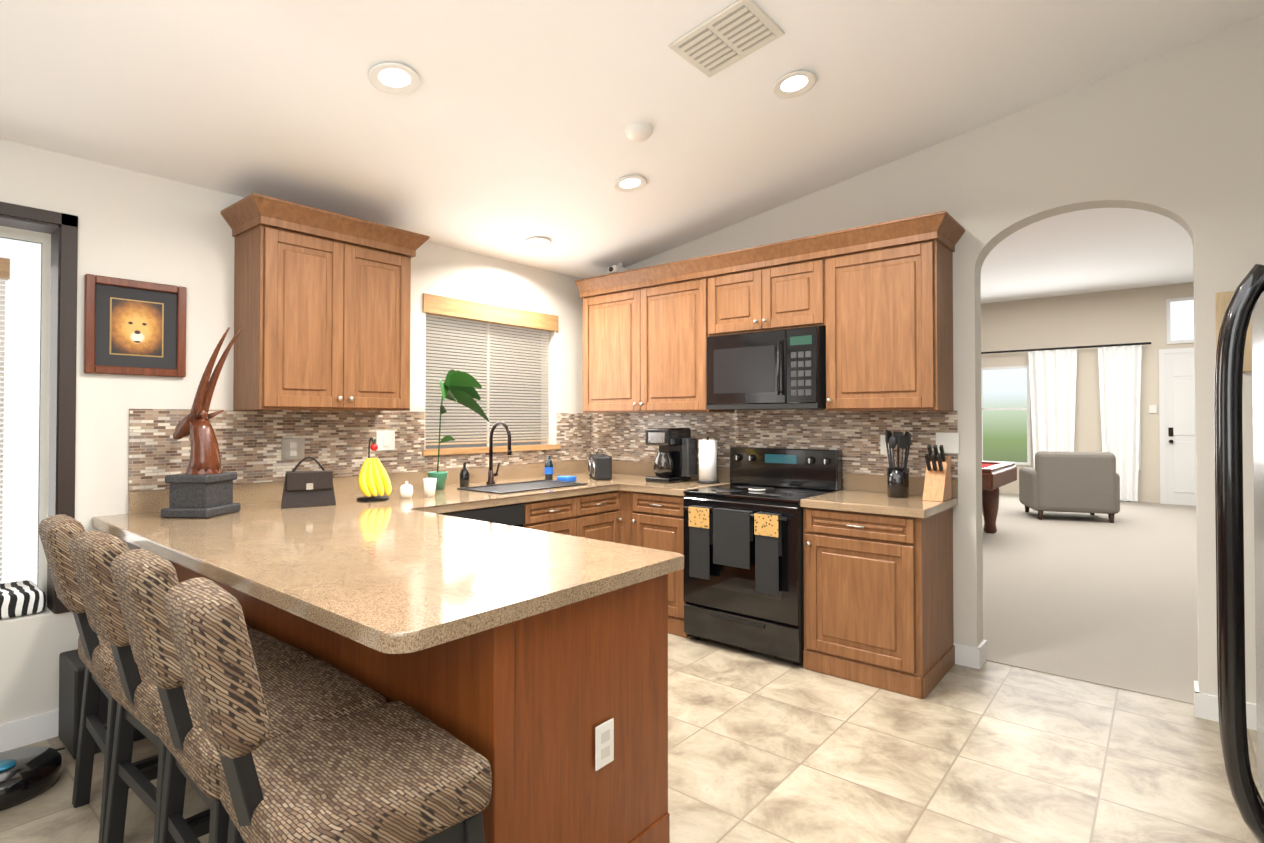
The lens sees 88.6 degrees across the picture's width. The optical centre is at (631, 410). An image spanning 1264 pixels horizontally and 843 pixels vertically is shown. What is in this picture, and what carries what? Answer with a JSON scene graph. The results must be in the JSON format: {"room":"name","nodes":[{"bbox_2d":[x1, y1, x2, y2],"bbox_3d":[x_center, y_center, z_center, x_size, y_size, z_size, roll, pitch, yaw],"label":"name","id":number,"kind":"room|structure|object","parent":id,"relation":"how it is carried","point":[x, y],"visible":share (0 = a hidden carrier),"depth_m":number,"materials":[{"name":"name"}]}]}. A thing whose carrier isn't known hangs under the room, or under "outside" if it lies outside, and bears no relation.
{"room":"kitchen","nodes":[
{"label":"kitchen","id":0,"kind":"room"},
{"bbox_2d":[0,139,591,723],"bbox_3d":[-2.558,-0.309,3.022,0.462,3.400,6.750,-1,-1,39],"label":"wall","id":1,"kind":"structure","parent":0,"point":[134,225],"depth_m":3.11,"materials":[{"name":"white paint"}]},
{"bbox_2d":[0,238,40,584],"bbox_3d":[-3.286,0.029,2.458,0.110,1.670,1.560,-1,-1,39],"label":"window","id":2,"kind":"structure","parent":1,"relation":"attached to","point":[20,291],"depth_m":3.04,"materials":[{"name":"white glass"}]},
{"bbox_2d":[0,580,45,619],"bbox_3d":[-3.086,0.811,2.329,0.330,0.098,1.430,-1,-1,39],"label":"cushion","id":3,"kind":"object","parent":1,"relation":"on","point":[21,598],"visible":1,"depth_m":2.74,"materials":[{"name":"multicoloured fabric"}]},
{"bbox_2d":[0,709,58,751],"bbox_3d":[-3.454,1.317,1.556,0.015,0.110,3.380,-1,-1,39],"label":"baseboard","id":4,"kind":"structure","parent":1,"relation":"attached to","point":[28,730],"depth_m":2.70,"materials":[{"name":"white"}]},
{"bbox_2d":[0,202,77,613],"bbox_3d":[-3.015,0.001,2.235,0.172,1.720,1.660,-1,-1,39],"label":"window","id":5,"kind":"structure","parent":1,"relation":"in","point":[62,374],"depth_m":2.80,"materials":[{"name":"black"}]},
{"bbox_2d":[83,274,186,376],"bbox_3d":[-2.282,-0.382,2.990,0.027,0.435,0.380,-1,-1,39],"label":"picture frame","id":6,"kind":"object","parent":1,"relation":"attached to","point":[133,327],"visible":1,"depth_m":2.98,"materials":[{"name":"brown wood"}]},
{"bbox_2d":[281,438,304,459],"bbox_3d":[-1.839,0.208,3.518,0.008,0.115,0.120,-1,-1,39],"label":"electrical outlet plate","id":7,"kind":"object","parent":1,"relation":"attached to","point":[292,448],"depth_m":3.52,"materials":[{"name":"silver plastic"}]},
{"bbox_2d":[229,213,360,410],"bbox_3d":[-1.754,-0.464,3.379,0.348,0.920,0.459,-1,-1,39],"label":"upper cabinet","id":8,"kind":"object","parent":1,"relation":"attached to","point":[322,305],"depth_m":3.24,"materials":[{"name":"brown wood"}]},
{"bbox_2d":[128,460,587,511],"bbox_3d":[-1.314,0.436,4.157,0.018,0.100,3.097,-1,-1,39],"label":"backsplash","id":9,"kind":"structure","parent":1,"relation":"attached to","point":[148,500],"depth_m":3.78,"materials":[{"name":"beige stone"}]},
{"bbox_2d":[376,431,394,450],"bbox_3d":[-1.494,0.184,3.934,0.009,0.115,0.120,-1,-1,39],"label":"electrical outlet plate","id":10,"kind":"object","parent":1,"relation":"attached to","point":[385,440],"depth_m":3.93,"materials":[{"name":"white plastic"}]},
{"bbox_2d":[357,237,416,410],"bbox_3d":[-1.537,-0.461,3.641,0.348,0.920,0.459,-1,-1,39],"label":"upper cabinet","id":11,"kind":"object","parent":1,"relation":"attached to","point":[383,326],"depth_m":3.58,"materials":[{"name":"brown wood"}]},
{"bbox_2d":[422,293,560,455],"bbox_3d":[-1.022,-0.227,4.658,0.210,1.040,1.210,-1,-1,39],"label":"window","id":12,"kind":"structure","parent":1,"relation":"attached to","point":[505,357],"depth_m":4.67,"materials":[{"name":"white paint"}]},
{"bbox_2d":[0,633,1263,842],"bbox_3d":[-0.669,1.419,1.314,5.020,0.100,6.950,-1,-1,39],"label":"floor","id":13,"kind":"structure","parent":0,"point":[766,749],"depth_m":2.53,"materials":[{"name":"beige tile"}]},
{"bbox_2d":[0,747,61,810],"bbox_3d":[-2.293,1.334,2.349,0.340,0.094,0.340,-1,-1,39],"label":"robot vacuum","id":14,"kind":"object","parent":13,"relation":"on","point":[28,773],"visible":1,"depth_m":2.34,"materials":[{"name":"black plastic"}]},
{"bbox_2d":[58,649,145,758],"bbox_3d":[-2.225,1.208,2.774,0.305,0.360,0.300,-1,-1,39],"label":"speaker box","id":15,"kind":"object","parent":13,"relation":"on","point":[71,673],"visible":0.38,"depth_m":2.63,"materials":[{"name":"black"}]},
{"bbox_2d":[38,514,252,842],"bbox_3d":[-1.679,0.864,2.251,0.483,1.039,0.563,-1,-1,39],"label":"stool","id":16,"kind":"object","parent":13,"relation":"on","point":[58,533],"visible":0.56,"depth_m":2.08,"materials":[{"name":"black fabric"}]},
{"bbox_2d":[68,530,313,842],"bbox_3d":[-1.324,0.860,1.958,0.483,1.039,0.563,-1,-1,39],"label":"stool","id":17,"kind":"object","parent":13,"relation":"on","point":[133,691],"visible":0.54,"depth_m":1.80,"materials":[{"name":"black fabric"}]},
{"bbox_2d":[110,548,387,842],"bbox_3d":[-0.984,0.857,1.679,0.487,1.039,0.566,-1,-1,39],"label":"stool","id":18,"kind":"object","parent":13,"relation":"on","point":[304,694],"visible":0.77,"depth_m":1.54,"materials":[{"name":"black fabric"}]},
{"bbox_2d":[164,577,491,842],"bbox_3d":[-0.644,0.853,1.377,0.556,1.039,0.475,1,-1,-45],"label":"stool","id":19,"kind":"object","parent":13,"relation":"on","point":[396,772],"visible":1,"depth_m":1.26,"materials":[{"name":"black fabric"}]},
{"bbox_2d":[169,560,675,842],"bbox_3d":[-1.044,0.948,2.568,2.448,0.875,0.702,-1,-1,39],"label":"base cabinet","id":20,"kind":"object","parent":13,"relation":"on","point":[518,640],"depth_m":1.76,"materials":[{"name":"brown wood"}]},
{"bbox_2d":[92,472,887,659],"bbox_3d":[-0.403,0.496,3.321,2.487,0.042,3.227,-1,-1,39],"label":"countertop","id":21,"kind":"structure","parent":20,"relation":"on","point":[396,577],"depth_m":2.17,"materials":[{"name":"beige stone"}]},
{"bbox_2d":[160,327,240,517],"bbox_3d":[-1.935,0.047,2.931,0.290,0.843,0.220,0,-1,4],"label":"sculpture","id":22,"kind":"object","parent":21,"relation":"on","point":[202,487],"visible":1,"depth_m":2.89,"materials":[{"name":"wood"}]},
{"bbox_2d":[281,456,335,507],"bbox_3d":[-1.614,0.350,3.238,0.240,0.245,0.123,0,-1,-30],"label":"handbag","id":23,"kind":"object","parent":21,"relation":"on","point":[307,488],"visible":1,"depth_m":3.19,"materials":[{"name":"leather"}]},
{"bbox_2d":[357,437,391,500],"bbox_3d":[-1.379,0.309,3.465,0.229,0.334,0.175,-1,-1,39],"label":"holder","id":24,"kind":"object","parent":21,"relation":"on","point":[373,476],"visible":1,"depth_m":3.45,"materials":[{"name":"black"}]},
{"bbox_2d":[400,481,412,497],"bbox_3d":[-1.235,0.432,3.549,0.071,0.090,0.071,0,-1,28],"label":"jar","id":25,"kind":"object","parent":21,"relation":"on","point":[406,489],"depth_m":3.52,"materials":[{"name":"white ceramic"}]},
{"bbox_2d":[423,478,435,496],"bbox_3d":[-1.128,0.428,3.616,0.071,0.100,0.071,0,-1,28],"label":"cup","id":26,"kind":"object","parent":21,"relation":"on","point":[429,483],"depth_m":3.59,"materials":[{"name":"white ceramic"}]},
{"bbox_2d":[427,369,488,489],"bbox_3d":[-1.076,0.114,4.020,0.296,0.739,0.354,-1,-1,39],"label":"potted plant","id":27,"kind":"object","parent":21,"relation":"on","point":[458,386],"visible":0.96,"depth_m":4.00,"materials":[{"name":"green plant"}]},
{"bbox_2d":[459,462,469,486],"bbox_3d":[-1.066,0.405,4.149,0.082,0.160,0.062,-1,-1,39],"label":"soap dispenser","id":28,"kind":"object","parent":21,"relation":"on","point":[464,475],"visible":1,"depth_m":4.13,"materials":[{"name":"black metal"}]},
{"bbox_2d":[486,421,511,483],"bbox_3d":[-0.863,0.278,4.275,0.234,0.416,0.091,-1,-1,39],"label":"faucet","id":29,"kind":"object","parent":21,"relation":"on","point":[491,474],"visible":1,"depth_m":4.30,"materials":[{"name":"brown metal"}]},
{"bbox_2d":[457,480,587,493],"bbox_3d":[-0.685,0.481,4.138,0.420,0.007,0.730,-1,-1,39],"label":"sink basin","id":30,"kind":"object","parent":21,"relation":"in","point":[505,488],"visible":1,"depth_m":4.13,"materials":[{"name":"black metal"}]},
{"bbox_2d":[545,456,552,479],"bbox_3d":[-0.593,0.406,4.627,0.061,0.170,0.062,-1,-1,39],"label":"soap bottle","id":31,"kind":"object","parent":21,"relation":"on","point":[548,469],"visible":0.98,"depth_m":4.61,"materials":[{"name":"blue plastic"}]},
{"bbox_2d":[557,476,575,481],"bbox_3d":[-0.453,0.472,4.498,0.120,0.035,0.080,-1,-1,39],"label":"sponge","id":32,"kind":"object","parent":21,"relation":"on","point":[567,478],"visible":0.9,"depth_m":4.47,"materials":[{"name":"blue"}]},
{"bbox_2d":[588,449,611,479],"bbox_3d":[-0.238,0.385,4.732,0.128,0.214,0.340,0,-1,-13],"label":"toaster","id":33,"kind":"object","parent":21,"relation":"on","point":[599,466],"visible":1,"depth_m":4.57,"materials":[{"name":"black"}]},
{"bbox_2d":[645,428,696,482],"bbox_3d":[0.273,0.304,4.489,0.265,0.370,0.273,-1,-1,39],"label":"coffee maker","id":34,"kind":"object","parent":21,"relation":"on","point":[675,459],"visible":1,"depth_m":4.43,"materials":[{"name":"black plastic"}]},
{"bbox_2d":[697,437,718,483],"bbox_3d":[0.515,0.333,4.401,0.150,0.310,0.150,-1,-1,39],"label":"paper towel roll","id":35,"kind":"object","parent":21,"relation":"on","point":[707,461],"visible":1,"depth_m":4.35,"materials":[{"name":"white paper"}]},
{"bbox_2d":[885,430,910,497],"bbox_3d":[1.478,0.292,3.607,0.132,0.371,0.116,-1,-1,39],"label":"utensil crock","id":36,"kind":"object","parent":21,"relation":"on","point":[897,481],"visible":1,"depth_m":3.57,"materials":[{"name":"black"}]},
{"bbox_2d":[595,718,613,770],"bbox_3d":[-0.077,0.936,1.819,0.008,0.120,0.075,-1,-1,39],"label":"electrical outlet plate","id":37,"kind":"object","parent":20,"relation":"attached to","point":[604,733],"depth_m":1.81,"materials":[{"name":"white plastic"}]},
{"bbox_2d":[676,572,691,637],"bbox_3d":[0.296,0.972,4.404,0.567,0.875,0.657,-1,-1,39],"label":"base cabinet","id":38,"kind":"object","parent":13,"relation":"on","point":[680,603],"depth_m":4.03,"materials":[{"name":"brown wood"}]},
{"bbox_2d":[683,446,842,664],"bbox_3d":[0.784,0.820,3.950,0.756,1.163,0.706,-1,-1,39],"label":"range","id":39,"kind":"object","parent":13,"relation":"on","point":[743,569],"visible":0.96,"depth_m":3.74,"materials":[{"name":"black metal"}]},
{"bbox_2d":[748,488,773,490],"bbox_3d":[0.781,0.475,3.947,0.156,0.023,0.108,-1,-1,39],"label":"spoon rest","id":40,"kind":"object","parent":39,"relation":"on","point":[757,489],"visible":1,"depth_m":3.94,"materials":[{"name":"white ceramic"}]},
{"bbox_2d":[803,508,954,698],"bbox_3d":[1.354,0.961,3.558,0.611,0.875,0.617,-1,-1,39],"label":"base cabinet","id":41,"kind":"object","parent":13,"relation":"on","point":[878,590],"depth_m":3.30,"materials":[{"name":"brown wood"}]},
{"bbox_2d":[864,492,957,519],"bbox_3d":[1.359,0.499,3.550,0.638,0.042,0.632,-1,-1,39],"label":"countertop","id":42,"kind":"structure","parent":41,"relation":"on","point":[918,507],"depth_m":3.27,"materials":[{"name":"beige stone"}]},
{"bbox_2d":[923,445,951,501],"bbox_3d":[1.640,0.330,3.485,0.100,0.293,0.183,-1,-1,39],"label":"knife block","id":43,"kind":"object","parent":42,"relation":"on","point":[937,485],"visible":1,"depth_m":3.45,"materials":[{"name":"brown wood"}]},
{"bbox_2d":[1214,264,1263,842],"bbox_3d":[2.102,0.467,1.718,0.820,1.815,0.920,-1,-1,39],"label":"fridge","id":44,"kind":"object","parent":13,"relation":"on","point":[1246,301],"visible":1,"depth_m":1.91,"materials":[{"name":"black metal"}]},
{"bbox_2d":[0,0,1263,278],"bbox_3d":[-0.669,-1.538,1.352,5.020,0.878,6.950,-1,-1,39],"label":"ceiling","id":45,"kind":"structure","parent":0,"point":[500,132],"depth_m":2.84,"materials":[{"name":"white paint"}]},
{"bbox_2d":[368,62,420,94],"bbox_3d":[-0.938,-1.312,2.562,0.194,0.038,0.196,-1,-1,39],"label":"recessed light","id":46,"kind":"object","parent":45,"relation":"in","point":[394,78],"visible":0.98,"depth_m":2.56,"materials":[{"name":"white plastic"}]},
{"bbox_2d":[522,237,550,248],"bbox_3d":[-0.647,-1.141,4.406,0.194,0.038,0.196,-1,-1,39],"label":"recessed light","id":47,"kind":"object","parent":45,"relation":"in","point":[536,242],"visible":0.96,"depth_m":4.41,"materials":[{"name":"white"}]},
{"bbox_2d":[608,262,625,273],"bbox_3d":[-0.119,-1.099,4.994,0.090,0.092,0.142,-1,-1,39],"label":"security camera","id":48,"kind":"object","parent":45,"relation":"attached to","point":[616,269],"visible":0.77,"depth_m":4.95,"materials":[{"name":"white plastic"}]},
{"bbox_2d":[613,175,646,191],"bbox_3d":[-0.011,-1.296,3.703,0.194,0.038,0.196,-1,-1,39],"label":"recessed light","id":49,"kind":"object","parent":45,"relation":"in","point":[631,183],"visible":1,"depth_m":3.71,"materials":[{"name":"white plastic"}]},
{"bbox_2d":[625,122,652,141],"bbox_3d":[0.033,-1.354,3.162,0.134,0.052,0.136,-1,-1,39],"label":"smoke detector","id":50,"kind":"object","parent":45,"relation":"attached to","point":[639,132],"visible":0.98,"depth_m":3.13,"materials":[{"name":"white plastic"}]},
{"bbox_2d":[669,0,784,77],"bbox_3d":[0.375,-1.470,2.570,0.356,0.067,0.300,-1,-1,39],"label":"ceiling vent","id":51,"kind":"object","parent":45,"relation":"in","point":[735,32],"visible":1,"depth_m":2.55,"materials":[{"name":"silver metal"}]},
{"bbox_2d":[772,70,816,97],"bbox_3d":[0.733,-1.472,2.924,0.194,0.038,0.196,-1,-1,39],"label":"recessed light","id":52,"kind":"object","parent":45,"relation":"in","point":[794,84],"visible":0.96,"depth_m":2.93,"materials":[{"name":"white plastic"}]},
{"bbox_2d":[592,14,1263,703],"bbox_3d":[1.505,-0.447,3.945,4.980,3.700,0.162,-1,-1,39],"label":"wall","id":53,"kind":"structure","parent":0,"point":[1176,134],"depth_m":3.33,"materials":[{"name":"white paint"}]},
{"bbox_2d":[578,281,648,412],"bbox_3d":[-0.033,-0.444,4.894,0.640,0.920,0.349,-1,-1,39],"label":"upper cabinet","id":54,"kind":"object","parent":53,"relation":"attached to","point":[615,317],"depth_m":4.74,"materials":[{"name":"brown wood"}]},
{"bbox_2d":[645,269,733,412],"bbox_3d":[0.361,-0.449,4.569,0.620,0.920,0.349,-1,-1,39],"label":"upper cabinet","id":55,"kind":"object","parent":53,"relation":"attached to","point":[678,302],"depth_m":4.39,"materials":[{"name":"brown wood"}]},
{"bbox_2d":[709,257,772,335],"bbox_3d":[0.778,-0.700,4.230,0.459,0.425,0.349,-1,-1,39],"label":"upper cabinet","id":56,"kind":"object","parent":53,"relation":"attached to","point":[741,294],"depth_m":4.08,"materials":[{"name":"brown wood"}]},
{"bbox_2d":[706,326,825,409],"bbox_3d":[0.881,-0.245,4.080,0.752,0.470,0.436,-1,-1,39],"label":"microwave","id":57,"kind":"object","parent":56,"relation":"attached to","point":[783,369],"visible":0.98,"depth_m":3.90,"materials":[{"name":"black metal"}]},
{"bbox_2d":[612,461,957,495],"bbox_3d":[0.736,0.440,4.462,2.758,0.100,0.019,-1,-1,39],"label":"backsplash","id":58,"kind":"structure","parent":53,"relation":"attached to","point":[862,482],"depth_m":3.94,"materials":[{"name":"beige stone"}]},
{"bbox_2d":[773,249,824,329],"bbox_3d":[1.041,-0.703,4.013,0.460,0.425,0.349,-1,-1,39],"label":"upper cabinet","id":59,"kind":"object","parent":53,"relation":"attached to","point":[798,278],"depth_m":3.83,"materials":[{"name":"brown wood"}]},
{"bbox_2d":[880,435,891,454],"bbox_3d":[1.504,0.202,3.825,0.075,0.115,0.009,-1,-1,39],"label":"electrical outlet plate","id":60,"kind":"object","parent":53,"relation":"attached to","point":[883,450],"depth_m":3.84,"materials":[{"name":"white plastic"}]},
{"bbox_2d":[825,229,956,410],"bbox_3d":[1.449,-0.460,3.673,0.599,0.920,0.349,-1,-1,39],"label":"upper cabinet","id":61,"kind":"object","parent":53,"relation":"attached to","point":[889,300],"depth_m":3.52,"materials":[{"name":"brown wood"}]},
{"bbox_2d":[936,432,958,453],"bbox_3d":[1.759,0.179,3.616,0.120,0.115,0.009,-1,-1,39],"label":"electrical outlet plate","id":62,"kind":"object","parent":53,"relation":"attached to","point":[950,441],"depth_m":3.61,"materials":[{"name":"white plastic"}]},
{"bbox_2d":[1194,689,1256,729],"bbox_3d":[2.893,1.332,2.678,0.855,0.110,0.015,-1,-1,39],"label":"baseboard","id":63,"kind":"structure","parent":53,"relation":"attached to","point":[1205,705],"depth_m":2.91,"materials":[{"name":"white"}]},
{"bbox_2d":[1215,291,1251,371],"bbox_3d":[2.681,-0.351,2.871,0.140,0.360,0.019,-1,-1,39],"label":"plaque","id":64,"kind":"object","parent":53,"relation":"attached to","point":[1223,299],"visible":0.23,"depth_m":2.88,"materials":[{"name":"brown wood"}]},
{"bbox_2d":[981,282,1193,502],"bbox_3d":[8.068,-0.357,10.853,12.300,3.700,0.150,-1,-1,39],"label":"wall","id":65,"kind":"structure","parent":0,"point":[1132,315],"depth_m":10.97,"materials":[{"name":"beige paint"}]},
{"bbox_2d":[981,342,1150,501],"bbox_3d":[6.812,0.199,11.603,3.900,2.568,0.100,-1,-1,39],"label":"sheer curtain","id":66,"kind":"object","parent":65,"relation":"hanging from","point":[1052,374],"visible":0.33,"depth_m":10.80,"materials":[{"name":"white fabric"}]},
{"bbox_2d":[981,297,1193,469],"bbox_3d":[7.539,-0.403,11.172,4.280,2.740,0.029,-1,-1,39],"label":"window","id":67,"kind":"structure","parent":65,"relation":"in","point":[1006,413],"depth_m":11.71,"materials":[{"name":"white"}]},
{"bbox_2d":[1149,405,1156,412],"bbox_3d":[8.405,-0.027,10.457,0.100,0.130,0.024,-1,-1,39],"label":"light switch","id":68,"kind":"object","parent":65,"relation":"attached to","point":[1152,408],"visible":0.94,"depth_m":10.45,"materials":[{"name":"white plastic"}]},
{"bbox_2d":[1159,348,1195,505],"bbox_3d":[8.841,0.245,10.039,1.040,2.466,0.108,-1,-1,39],"label":"front door","id":69,"kind":"structure","parent":65,"relation":"in","point":[1177,425],"depth_m":10.23,"materials":[{"name":"white wood"}]},
{"bbox_2d":[981,208,1193,303],"bbox_3d":[5.094,-2.104,7.268,12.000,0.100,9.500,-1,-1,39],"label":"ceiling","id":70,"kind":"structure","parent":0,"point":[1091,250],"depth_m":8.56,"materials":[{"name":"white paint"}]},
{"bbox_2d":[982,493,1197,703],"bbox_3d":[5.110,1.494,7.241,12.000,0.104,9.550,-1,-1,39],"label":"floor carpet","id":71,"kind":"object","parent":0,"point":[1098,598],"visible":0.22,"depth_m":4.96,"materials":[{"name":"beige carpet"}]},
{"bbox_2d":[982,461,1016,532],"bbox_3d":[3.176,1.033,7.966,2.500,0.835,1.400,-1,-1,39],"label":"pool table","id":72,"kind":"object","parent":71,"relation":"on","point":[996,476],"visible":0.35,"depth_m":7.60,"materials":[{"name":"red wood"}]},
{"bbox_2d":[1019,451,1119,522],"bbox_3d":[5.981,1.005,8.911,1.000,0.915,0.880,0,-1,19],"label":"armchair","id":73,"kind":"object","parent":71,"relation":"on","point":[1075,482],"visible":1,"depth_m":8.52,"materials":[{"name":"grey fabric"}]}
]}

